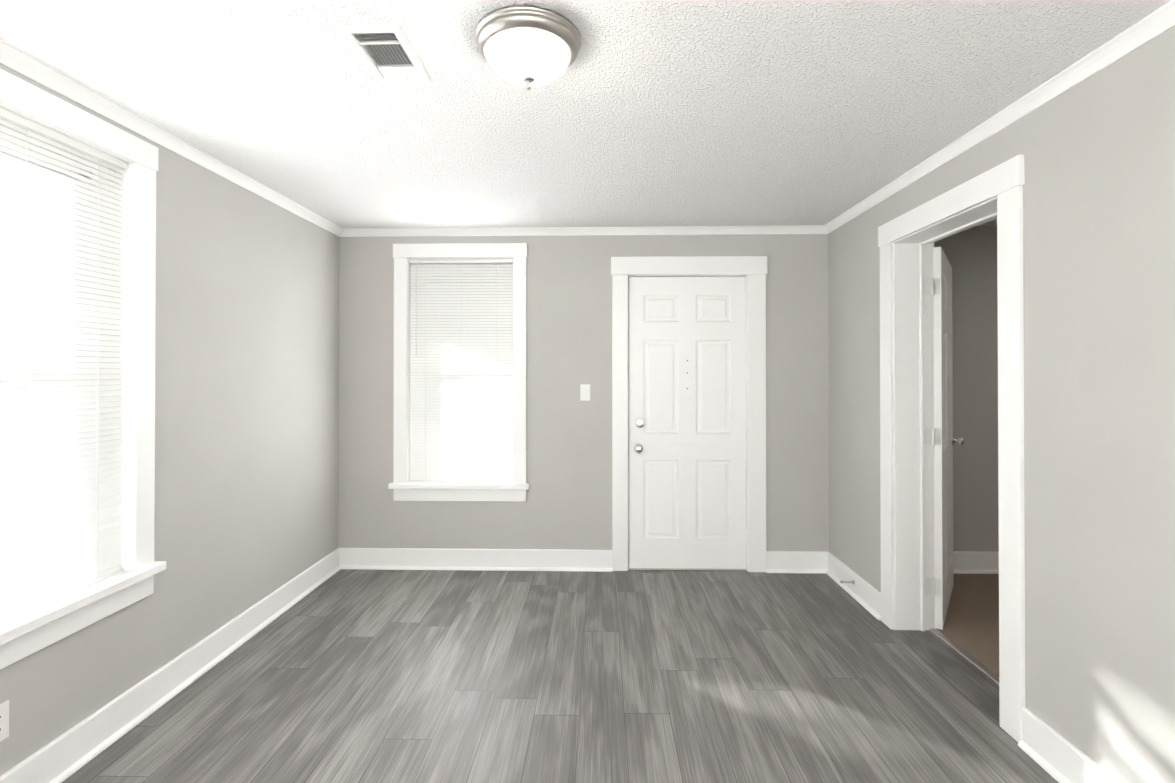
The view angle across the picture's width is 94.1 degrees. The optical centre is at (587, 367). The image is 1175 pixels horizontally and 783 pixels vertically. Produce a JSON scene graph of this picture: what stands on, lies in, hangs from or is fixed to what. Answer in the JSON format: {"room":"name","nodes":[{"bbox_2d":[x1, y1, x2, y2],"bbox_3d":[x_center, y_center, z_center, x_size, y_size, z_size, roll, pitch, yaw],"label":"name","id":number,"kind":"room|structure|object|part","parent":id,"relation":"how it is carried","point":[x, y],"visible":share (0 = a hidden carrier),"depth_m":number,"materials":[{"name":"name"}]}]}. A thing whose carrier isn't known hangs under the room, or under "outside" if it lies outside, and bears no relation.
{"room":"empty living room","nodes":[
{"label":"empty living room","id":0,"kind":"room"},
{"bbox_2d":[0,64,338,775],"bbox_3d":[-1.929,0.147,1.588,0.240,2.500,4.550,0,0,1],"label":"wall","id":1,"kind":"structure","parent":0,"point":[247,404],"depth_m":2.64,"materials":[{"name":"beige paint"}]},
{"bbox_2d":[0,700,8,741],"bbox_3d":[-1.803,1.093,1.669,0.008,0.115,0.070,0,0,1],"label":"electrical outlet","id":2,"kind":"object","parent":1,"relation":"attached to","point":[4,720],"visible":1,"depth_m":1.69,"materials":[{"name":"white plastic"}]},
{"bbox_2d":[0,711,3,734],"bbox_3d":[-1.800,1.093,1.669,0.002,0.066,0.033,0,0,1],"label":"receptacle","id":3,"kind":"object","parent":2,"relation":"attached to","point":[1,712],"depth_m":1.68,"materials":[{"name":"white plastic"}]},
{"bbox_2d":[0,68,165,669],"bbox_3d":[-1.913,0.008,1.779,0.322,1.832,0.986,0,0,1],"label":"window","id":4,"kind":"structure","parent":1,"relation":"in","point":[62,411],"depth_m":1.94,"materials":[{"name":"white"}]},
{"bbox_3d":[-1.944,-0.006,1.780,0.042,1.440,0.600,0,0,1],"label":"glass","id":5,"kind":"part","parent":4,"relation":"part of","materials":[{"name":"white glass"}]},
{"bbox_3d":[-1.987,0.007,1.781,0.175,1.651,0.774,0,0,1],"label":"left window sash","id":6,"kind":"part","parent":4,"relation":"part of","materials":[{"name":"white plastic"}]},
{"bbox_3d":[-1.836,-0.004,1.777,0.040,1.603,0.742,0,0,1],"label":"left window blind rails","id":7,"kind":"part","parent":4,"relation":"part of","materials":[{"name":"white plastic"}]},
{"bbox_2d":[0,548,343,782],"bbox_3d":[-1.791,1.328,1.653,0.031,0.140,4.400,0,0,1],"label":"baseboard","id":8,"kind":"structure","parent":1,"relation":"attached to","point":[69,752],"depth_m":2.25,"materials":[{"name":"white wood"}]},
{"bbox_2d":[0,40,343,236],"bbox_3d":[-1.785,-0.958,1.667,0.044,0.048,4.400,0,0,1],"label":"crown molding","id":9,"kind":"structure","parent":1,"relation":"attached to","point":[12,58],"depth_m":2.16,"materials":[{"name":"white wood"}]},
{"bbox_2d":[62,569,1058,782],"bbox_3d":[-0.117,1.458,1.657,3.860,0.120,4.790,0,0,1],"label":"floor","id":10,"kind":"structure","parent":0,"point":[481,676],"depth_m":2.35,"materials":[{"name":"grey laminate"}]},
{"bbox_2d":[628,566,746,570],"bbox_3d":[0.697,1.407,3.931,0.819,0.011,0.266,0,0,1],"label":"threshold","id":11,"kind":"object","parent":10,"relation":"on","point":[685,569],"visible":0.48,"depth_m":3.80,"materials":[{"name":"white wood"}]},
{"bbox_2d":[929,629,998,684],"bbox_3d":[1.832,1.397,2.526,0.038,0.012,0.784,0,0,1],"label":"threshold strip","id":12,"kind":"object","parent":10,"relation":"on","point":[991,675],"visible":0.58,"depth_m":2.63,"materials":[{"name":"silver metal"}]},
{"bbox_2d":[0,0,1170,228],"bbox_3d":[1.128,-1.042,1.643,6.350,0.120,4.790,0,0,1],"label":"ceiling","id":13,"kind":"structure","parent":0,"point":[720,112],"depth_m":1.97,"materials":[{"name":"white paint"}]},
{"bbox_2d":[337,24,431,81],"bbox_3d":[-0.625,-1.029,1.720,0.180,0.126,0.300,0,0,1],"label":"ceiling vent","id":14,"kind":"object","parent":13,"relation":"in","point":[393,51],"visible":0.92,"depth_m":1.72,"materials":[{"name":"white metal"}]},
{"bbox_2d":[474,5,580,89],"bbox_3d":[-0.177,-0.906,1.638,0.316,0.152,0.316,0,0,1],"label":"ceiling light","id":15,"kind":"object","parent":13,"relation":"attached to","point":[527,47],"visible":1,"depth_m":1.55,"materials":[{"name":"white glass"}]},
{"bbox_3d":[-0.177,-0.900,1.638,0.254,0.079,0.254,0,0,1],"label":"lamp shade","id":16,"kind":"part","parent":15,"relation":"part of","materials":[{"name":"white glass"}]},
{"bbox_2d":[338,226,998,551],"bbox_3d":[1.182,0.162,3.910,6.350,2.500,0.240,0,0,1],"label":"wall","id":17,"kind":"structure","parent":0,"point":[567,504],"depth_m":3.82,"materials":[{"name":"beige paint"}]},
{"bbox_2d":[388,243,528,501],"bbox_3d":[-0.891,0.036,3.949,0.975,1.802,0.322,0,0,1],"label":"window","id":18,"kind":"structure","parent":17,"relation":"in","point":[475,413],"depth_m":3.87,"materials":[{"name":"white"}]},
{"bbox_2d":[416,261,425,479],"bbox_3d":[-1.176,0.027,3.857,0.070,1.545,0.008,0,0,-11],"label":"blind cord","id":19,"kind":"object","parent":18,"relation":"hanging from","point":[416,351],"depth_m":3.86,"materials":[{"name":"white plastic"}]},
{"bbox_3d":[-0.889,0.036,4.022,0.763,1.621,0.175,0,0,1],"label":"back window sash","id":20,"kind":"part","parent":18,"relation":"part of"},
{"bbox_3d":[-0.893,0.024,3.872,0.731,1.573,0.040,0,0,1],"label":"back window blind rails","id":21,"kind":"part","parent":18,"relation":"part of","materials":[{"name":"white plastic"}]},
{"bbox_2d":[496,263,496,366],"bbox_3d":[-0.642,0.032,3.853,0.002,1.536,0.002,0,0,1],"label":"blind cord","id":22,"kind":"object","parent":18,"relation":"hanging from","point":[496,263],"depth_m":3.86,"materials":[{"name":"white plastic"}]},
{"bbox_2d":[344,548,611,571],"bbox_3d":[-0.761,1.341,3.813,1.868,0.140,0.031,0,0,1],"label":"baseboard","id":23,"kind":"structure","parent":17,"relation":"attached to","point":[354,558],"depth_m":3.81,"materials":[{"name":"white wood"}]},
{"bbox_2d":[344,226,823,236],"bbox_3d":[-0.046,-0.945,3.804,3.300,0.048,0.044,0,0,1],"label":"crown molding","id":24,"kind":"structure","parent":17,"relation":"attached to","point":[666,230],"depth_m":3.80,"materials":[{"name":"white wood"}]},
{"bbox_2d":[580,384,589,400],"bbox_3d":[-0.015,0.176,3.810,0.070,0.115,0.016,0,0,1],"label":"light switch","id":25,"kind":"object","parent":17,"relation":"attached to","point":[584,392],"visible":1,"depth_m":3.81,"materials":[{"name":"white plastic"}]},
{"bbox_2d":[629,277,746,568],"bbox_3d":[0.700,0.384,3.827,0.820,2.030,0.054,0,0,1],"label":"entry door","id":26,"kind":"structure","parent":17,"relation":"in","point":[687,510],"depth_m":3.81,"materials":[{"name":"white paint"}]},
{"bbox_2d":[634,419,644,452],"bbox_3d":[0.361,0.478,3.784,0.077,0.238,0.066,0,0,1],"label":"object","id":27,"kind":"structure","parent":26,"relation":"attached to","point":[638,447],"depth_m":3.81,"materials":[{"name":"silver metal"}]},
{"bbox_3d":[1.093,0.372,3.796,0.032,1.675,0.012,0,0,1],"label":"entry door frame hinges","id":28,"kind":"part","parent":26,"relation":"part of","materials":[{"name":"white wood"}]},
{"bbox_2d":[611,256,766,571],"bbox_3d":[0.705,0.323,3.909,1.079,2.178,0.263,0,0,1],"label":"door frame","id":29,"kind":"structure","parent":17,"relation":"attached to","point":[752,270],"depth_m":3.78,"materials":[{"name":"white wood"}]},
{"bbox_2d":[766,551,823,572],"bbox_3d":[1.417,1.341,3.761,0.373,0.140,0.031,0,0,1],"label":"baseboard","id":30,"kind":"structure","parent":17,"relation":"attached to","point":[776,561],"depth_m":3.76,"materials":[{"name":"white wood"}]},
{"bbox_2d":[953,551,998,573],"bbox_3d":[3.009,1.333,3.723,2.290,0.140,0.031,0,0,1],"label":"baseboard","id":31,"kind":"structure","parent":17,"relation":"attached to","point":[964,562],"depth_m":3.73,"materials":[{"name":"white wood"}]},
{"bbox_2d":[936,573,998,676],"bbox_3d":[3.075,1.458,2.306,2.490,0.128,3.340,0,0,1],"label":"floor carpet","id":32,"kind":"object","parent":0,"point":[971,625],"depth_m":3.06,"materials":[{"name":"brown carpet"}]},
{"bbox_2d":[828,26,1174,782],"bbox_3d":[1.710,0.147,1.501,0.200,2.500,4.550,0,0,1],"label":"wall","id":33,"kind":"structure","parent":0,"point":[1098,150],"depth_m":1.76,"materials":[{"name":"beige paint"}]},
{"bbox_2d":[824,552,880,619],"bbox_3d":[1.641,1.339,3.404,0.031,0.140,0.733,0,0,1],"label":"baseboard","id":34,"kind":"structure","parent":33,"relation":"attached to","point":[863,592],"depth_m":3.35,"materials":[{"name":"white wood"}]},
{"bbox_2d":[840,580,854,583],"bbox_3d":[1.601,1.323,3.372,0.081,0.027,0.027,0,0,1],"label":"door stop","id":35,"kind":"object","parent":34,"relation":"attached to","point":[852,581],"visible":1,"depth_m":3.37,"materials":[{"name":"silver metal"}]},
{"bbox_2d":[923,247,953,629],"bbox_3d":[2.065,0.377,3.213,0.083,2.030,0.818,0,0,37],"label":"interior door","id":36,"kind":"structure","parent":33,"relation":"in","point":[943,450],"depth_m":2.93,"materials":[{"name":"white paint"}]},
{"bbox_3d":[1.835,0.370,2.916,0.078,1.690,0.025,0,0,1],"label":"interior door frame hinges","id":37,"kind":"part","parent":36,"relation":"part of","materials":[{"name":"white wood"}]},
{"bbox_2d":[952,435,963,444],"bbox_3d":[2.293,0.463,3.471,0.161,0.064,0.064,0,0,37],"label":"door knob","id":38,"kind":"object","parent":36,"relation":"attached to","point":[960,440],"depth_m":3.43,"materials":[{"name":"silver metal"}]},
{"bbox_2d":[878,155,1025,742],"bbox_3d":[1.732,0.308,2.535,0.241,2.190,1.030,0,0,1],"label":"door frame","id":39,"kind":"structure","parent":33,"relation":"attached to","point":[907,240],"depth_m":2.91,"materials":[{"name":"white wood"}]},
{"bbox_2d":[824,0,1174,233],"bbox_3d":[1.590,-0.958,1.586,0.044,0.048,4.400,0,0,1],"label":"crown molding","id":40,"kind":"structure","parent":33,"relation":"attached to","point":[1140,34],"depth_m":1.95,"materials":[{"name":"white wood"}]},
{"bbox_2d":[1018,708,1119,782],"bbox_3d":[1.577,1.322,0.729,0.031,0.140,2.593,0,0,1],"label":"baseboard","id":41,"kind":"structure","parent":33,"relation":"attached to","point":[1054,754],"depth_m":1.87,"materials":[{"name":"white wood"}]}
]}

